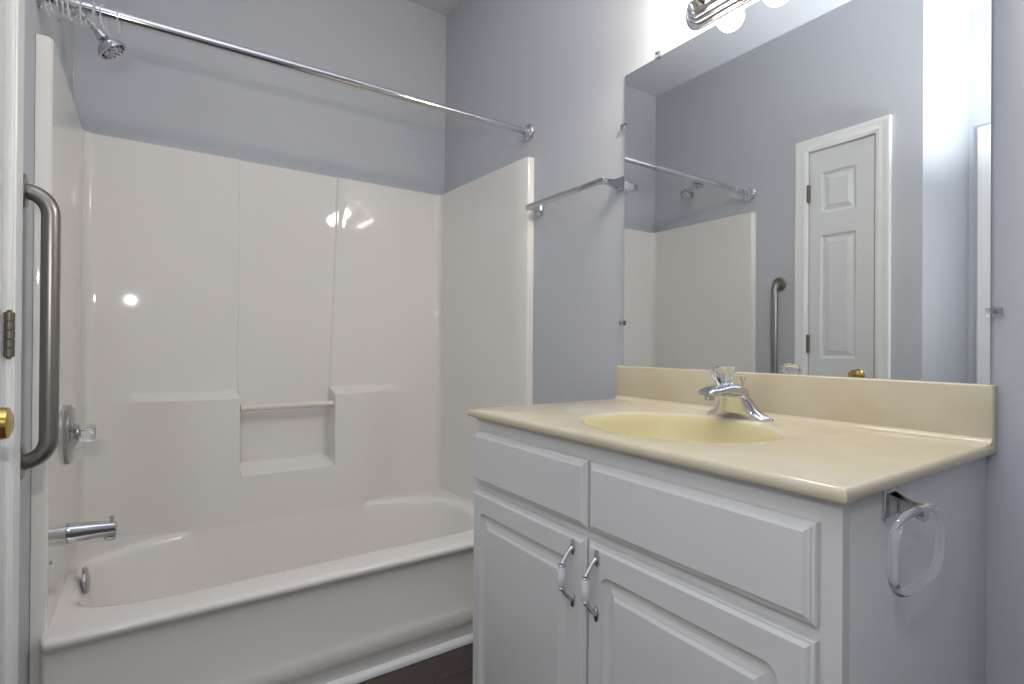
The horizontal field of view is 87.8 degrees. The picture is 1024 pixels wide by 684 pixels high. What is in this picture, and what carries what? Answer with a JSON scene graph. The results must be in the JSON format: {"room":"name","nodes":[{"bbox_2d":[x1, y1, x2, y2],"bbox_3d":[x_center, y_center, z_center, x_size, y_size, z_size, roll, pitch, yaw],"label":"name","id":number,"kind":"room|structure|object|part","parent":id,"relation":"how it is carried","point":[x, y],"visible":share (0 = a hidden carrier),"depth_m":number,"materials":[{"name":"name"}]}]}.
{"room":"bathroom","nodes":[
{"label":"bathroom","id":0,"kind":"room"},
{"bbox_2d":[18,0,73,683],"bbox_3d":[-1.117,-0.286,1.164,0.100,2.586,1.419,1,0,-34],"label":"wall","id":1,"kind":"structure","parent":0,"point":[37,21],"depth_m":1.17,"materials":[{"name":"paint"}]},
{"bbox_2d":[0,0,24,683],"bbox_3d":[-0.871,0.005,0.858,0.126,2.006,0.409,1,0,-34],"label":"door","id":2,"kind":"structure","parent":1,"relation":"in","point":[12,12],"depth_m":0.99,"materials":[{"name":"white paint"}]},
{"bbox_3d":[-0.797,0.125,0.814,0.051,0.054,0.054,1,0,-34],"label":"knob","id":3,"kind":"part","parent":2,"relation":"part of","materials":[{"name":"gold metal"}]},
{"bbox_2d":[20,173,60,479],"bbox_3d":[-0.994,-0.032,1.123,0.062,0.638,0.074,1,0,-34],"label":"grab bar","id":4,"kind":"object","parent":1,"relation":"attached to","point":[50,251],"visible":0.92,"depth_m":1.12,"materials":[{"name":"silver metal"}]},
{"bbox_2d":[58,6,126,59],"bbox_3d":[-1.213,-0.900,1.543,0.158,0.138,0.079,1,0,-34],"label":"shower","id":5,"kind":"object","parent":1,"relation":"attached to","point":[108,48],"visible":0.88,"depth_m":1.54,"materials":[{"name":"silver metal"}]},
{"bbox_3d":[-1.237,-0.921,1.529,0.102,0.060,0.021,1,0,-34],"label":"shower arm","id":6,"kind":"part","parent":5,"relation":"part of","materials":[{"name":"silver metal"}]},
{"bbox_2d":[73,0,445,194],"bbox_3d":[-0.928,-0.281,2.209,1.584,2.586,0.100,1,0,-34],"label":"wall","id":7,"kind":"structure","parent":0,"point":[163,90],"depth_m":2.15,"materials":[{"name":"paint"}]},
{"bbox_2d":[357,643,472,683],"bbox_3d":[-0.158,1.037,0.619,2.160,0.050,3.600,1,0,-34],"label":"floor","id":8,"kind":"structure","parent":0,"point":[455,666],"depth_m":1.64,"materials":[{"name":"wood"}]},
{"bbox_2d":[29,34,533,683],"bbox_3d":[-0.686,0.156,1.871,1.412,1.714,0.730,1,0,-34],"label":"bathtub","id":9,"kind":"object","parent":8,"relation":"on","point":[278,372],"visible":0.95,"depth_m":1.94,"materials":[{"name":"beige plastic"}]},
{"bbox_2d":[63,405,95,463],"bbox_3d":[-1.224,0.260,1.514,0.064,0.166,0.166,1,0,-34],"label":"shower valve","id":10,"kind":"object","parent":9,"relation":"attached to","point":[73,433],"visible":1,"depth_m":1.48,"materials":[{"name":"grey metal"}]},
{"bbox_3d":[-1.214,0.260,1.521,0.040,0.050,0.050,1,0,-34],"label":"knob","id":11,"kind":"part","parent":10,"relation":"part of","materials":[{"name":"white plastic"}]},
{"bbox_3d":[-1.219,0.682,1.524,0.018,0.074,0.074,1,0,-34],"label":"overflow plate","id":12,"kind":"part","parent":9,"relation":"part of","materials":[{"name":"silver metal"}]},
{"bbox_2d":[64,515,116,543],"bbox_3d":[-1.193,0.535,1.512,0.116,0.067,0.053,1,0,-34],"label":"tub spout","id":13,"kind":"object","parent":9,"relation":"attached to","point":[77,531],"visible":1,"depth_m":1.50,"materials":[{"name":"silver metal"}]},
{"bbox_2d":[40,487,473,683],"bbox_3d":[-0.689,0.845,1.865,1.373,0.336,0.721,1,0,-34],"label":"tub","id":14,"kind":"object","parent":9,"relation":"in","point":[323,594],"depth_m":1.63,"materials":[{"name":"plastic"}]},
{"bbox_2d":[325,633,472,683],"bbox_3d":[-0.491,1.003,1.571,1.412,0.020,0.020,1,0,-34],"label":"trim","id":15,"kind":"structure","parent":9,"relation":"attached to","point":[364,675],"depth_m":1.67,"materials":[{"name":"white paint"}]},
{"bbox_2d":[473,418,985,683],"bbox_3d":[0.343,0.604,1.119,0.574,0.828,0.858,1,0,-34],"label":"vanity cabinet","id":16,"kind":"object","parent":8,"relation":"on","point":[593,564],"visible":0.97,"depth_m":0.84,"materials":[{"name":"paint"}]},
{"bbox_3d":[0.023,0.638,1.162,0.018,0.545,0.416,1,0,-34],"label":"cabinet door","id":17,"kind":"part","parent":16,"relation":"part of","materials":[{"name":"paint"}]},
{"bbox_3d":[0.025,0.284,1.164,0.018,0.126,0.416,1,0,-34],"label":"drawer","id":18,"kind":"part","parent":16,"relation":"part of","materials":[{"name":"paint"}]},
{"bbox_3d":[0.256,0.638,0.817,0.018,0.545,0.405,1,0,-34],"label":"cabinet door","id":19,"kind":"part","parent":16,"relation":"part of","materials":[{"name":"paint"}]},
{"bbox_3d":[0.259,0.285,0.818,0.018,0.126,0.405,1,0,-34],"label":"drawer","id":20,"kind":"part","parent":16,"relation":"part of","materials":[{"name":"paint"}]},
{"bbox_2d":[467,366,997,503],"bbox_3d":[0.360,0.186,1.128,0.542,0.230,0.885,1,0,-34],"label":"countertop","id":21,"kind":"structure","parent":16,"relation":"on","point":[844,440],"depth_m":1.00,"materials":[{"name":"stone"}]},
{"bbox_2d":[585,414,780,442],"bbox_3d":[0.338,0.238,1.105,0.342,0.124,0.406,1,0,-34],"label":"sink","id":22,"kind":"object","parent":21,"relation":"in","point":[666,428],"depth_m":1.24,"materials":[{"name":"beige ceramic"}]},
{"bbox_2d":[698,365,772,421],"bbox_3d":[0.479,0.113,1.196,0.151,0.123,0.162,1,0,-34],"label":"faucet","id":23,"kind":"object","parent":21,"relation":"on","point":[735,401],"visible":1,"depth_m":1.18,"materials":[{"name":"silver metal"}]},
{"bbox_3d":[0.472,0.072,1.190,0.050,0.042,0.050,0,0,-12],"label":"knob","id":24,"kind":"part","parent":23,"relation":"part of","materials":[{"name":"clear plastic"}]},
{"bbox_3d":[0.530,0.104,1.225,0.012,0.050,0.012,1,0,-34],"label":"lift rod","id":25,"kind":"part","parent":23,"relation":"part of","materials":[{"name":"silver metal"}]},
{"bbox_2d":[882,488,944,596],"bbox_3d":[0.472,0.244,0.651,0.150,0.103,0.060,1,0,-34],"label":"towel ring","id":26,"kind":"object","parent":16,"relation":"attached to","point":[893,502],"visible":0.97,"depth_m":0.64,"materials":[{"name":"silver metal"}]},
{"bbox_2d":[407,0,460,15],"bbox_3d":[-0.139,-1.599,0.628,2.160,0.050,3.600,1,0,-34],"label":"ceiling","id":27,"kind":"structure","parent":0,"point":[444,7],"depth_m":2.48,"materials":[{"name":"grey paint"}]},
{"bbox_2d":[445,0,617,404],"bbox_3d":[0.032,-0.274,2.154,0.100,2.586,1.130,1,0,-36],"label":"wall","id":28,"kind":"structure","parent":0,"point":[551,66],"depth_m":1.90,"materials":[{"name":"paint"}]},
{"bbox_2d":[37,0,533,140],"bbox_3d":[-0.518,-0.804,1.635,1.410,0.062,0.062,1,0,-34],"label":"shower curtain rod","id":29,"kind":"object","parent":28,"relation":"attached to","point":[527,131],"visible":1,"depth_m":1.50,"materials":[{"name":"silver metal"}]},
{"bbox_2d":[44,0,53,15],"bbox_3d":[-1.086,-0.796,1.250,0.007,0.064,0.039,0,0,-20],"label":"curtain ring","id":30,"kind":"object","parent":29,"relation":"hanging from","point":[47,13],"visible":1,"depth_m":1.24,"materials":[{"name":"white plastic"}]},
{"bbox_2d":[49,0,60,18],"bbox_3d":[-1.079,-0.795,1.256,0.007,0.064,0.039,0,0,-4],"label":"curtain ring","id":31,"kind":"object","parent":29,"relation":"hanging from","point":[54,16],"visible":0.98,"depth_m":1.25,"materials":[{"name":"white plastic"}]},
{"bbox_2d":[56,0,61,19],"bbox_3d":[-1.071,-0.795,1.261,0.007,0.065,0.039,0,1,-26],"label":"curtain ring","id":32,"kind":"object","parent":29,"relation":"hanging from","point":[59,17],"visible":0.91,"depth_m":1.25,"materials":[{"name":"white plastic"}]},
{"bbox_2d":[61,0,65,18],"bbox_3d":[-1.064,-0.796,1.263,0.007,0.063,0.040,1,0,-39],"label":"curtain ring","id":33,"kind":"object","parent":29,"relation":"hanging from","point":[63,8],"visible":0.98,"depth_m":1.25,"materials":[{"name":"white plastic"}]},
{"bbox_2d":[66,0,71,19],"bbox_3d":[-1.055,-0.796,1.269,0.007,0.063,0.040,1,0,-26],"label":"curtain ring","id":34,"kind":"object","parent":29,"relation":"hanging from","point":[67,17],"visible":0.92,"depth_m":1.26,"materials":[{"name":"white plastic"}]},
{"bbox_2d":[68,0,78,20],"bbox_3d":[-1.049,-0.796,1.273,0.007,0.063,0.040,0,0,-6],"label":"curtain ring","id":35,"kind":"object","parent":29,"relation":"hanging from","point":[71,19],"visible":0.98,"depth_m":1.26,"materials":[{"name":"white plastic"}]},
{"bbox_2d":[76,4,81,24],"bbox_3d":[-1.042,-0.795,1.280,0.039,0.065,0.007,0,0,44],"label":"curtain ring","id":36,"kind":"object","parent":29,"relation":"hanging from","point":[77,20],"visible":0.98,"depth_m":1.28,"materials":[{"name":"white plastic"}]},
{"bbox_2d":[79,0,87,23],"bbox_3d":[-1.034,-0.795,1.284,0.007,0.064,0.040,1,0,-23],"label":"curtain ring","id":37,"kind":"object","parent":29,"relation":"hanging from","point":[81,21],"visible":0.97,"depth_m":1.27,"materials":[{"name":"white plastic"}]},
{"bbox_2d":[85,1,93,27],"bbox_3d":[-1.026,-0.795,1.292,0.039,0.064,0.007,0,0,37],"label":"curtain ring","id":38,"kind":"object","parent":29,"relation":"hanging from","point":[88,26],"visible":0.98,"depth_m":1.29,"materials":[{"name":"white plastic"}]},
{"bbox_2d":[94,2,97,29],"bbox_3d":[-1.015,-0.795,1.299,0.007,0.065,0.039,1,0,-34],"label":"curtain ring","id":39,"kind":"object","parent":29,"relation":"hanging from","point":[95,23],"visible":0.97,"depth_m":1.29,"materials":[{"name":"white plastic"}]},
{"bbox_2d":[99,4,109,32],"bbox_3d":[-1.003,-0.795,1.310,0.007,0.063,0.040,0,0,-4],"label":"curtain ring","id":40,"kind":"object","parent":29,"relation":"hanging from","point":[106,31],"visible":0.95,"depth_m":1.30,"materials":[{"name":"white plastic"}]},
{"bbox_2d":[116,9,121,36],"bbox_3d":[-0.977,-0.795,1.326,0.007,0.064,0.040,1,0,-27],"label":"curtain ring","id":41,"kind":"object","parent":29,"relation":"hanging from","point":[119,34],"visible":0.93,"depth_m":1.32,"materials":[{"name":"white plastic"}]},
{"bbox_2d":[526,176,623,215],"bbox_3d":[0.196,-0.489,1.796,0.080,0.044,0.422,1,0,-34],"label":"towel bar","id":42,"kind":"object","parent":28,"relation":"attached to","point":[618,183],"visible":1,"depth_m":1.70,"materials":[{"name":"silver metal"}]},
{"bbox_3d":[0.082,-0.490,1.954,0.060,0.044,0.032,1,0,-34],"label":"bar post","id":43,"kind":"part","parent":42,"relation":"part of","materials":[{"name":"silver metal"}]},
{"bbox_3d":[0.306,-0.489,1.635,0.076,0.044,0.032,1,0,-34],"label":"bar post","id":44,"kind":"part","parent":42,"relation":"part of","materials":[{"name":"silver metal"}]},
{"bbox_2d":[616,0,1023,683],"bbox_3d":[1.013,-0.272,0.745,0.100,2.586,2.300,1,0,-34],"label":"wall","id":45,"kind":"structure","parent":0,"point":[645,27],"depth_m":0.91,"materials":[{"name":"paint"}]},
{"bbox_2d":[669,0,749,28],"bbox_3d":[0.530,-0.888,1.249,0.143,0.108,0.402,1,0,-34],"label":"vanity light","id":46,"kind":"object","parent":45,"relation":"attached to","point":[699,13],"visible":1,"depth_m":1.37,"materials":[{"name":"silver metal"}]},
{"bbox_3d":[0.429,-0.889,1.343,0.080,0.071,0.071,1,0,-34],"label":"globe bulb","id":47,"kind":"part","parent":46,"relation":"part of","materials":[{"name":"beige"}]},
{"bbox_2d":[688,0,704,9],"bbox_3d":[0.471,-0.888,1.371,0.030,0.052,0.052,1,0,-34],"label":"socket","id":48,"kind":"object","parent":46,"relation":"attached to","point":[692,4],"depth_m":1.37,"materials":[{"name":"silver metal"}]},
{"bbox_2d":[619,0,1002,383],"bbox_3d":[0.585,-0.381,1.278,0.013,0.908,0.896,1,0,-34],"label":"wall mirror","id":49,"kind":"object","parent":45,"relation":"attached to","point":[808,182],"visible":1,"depth_m":1.16,"materials":[{"name":"silver mirror"}]}
]}

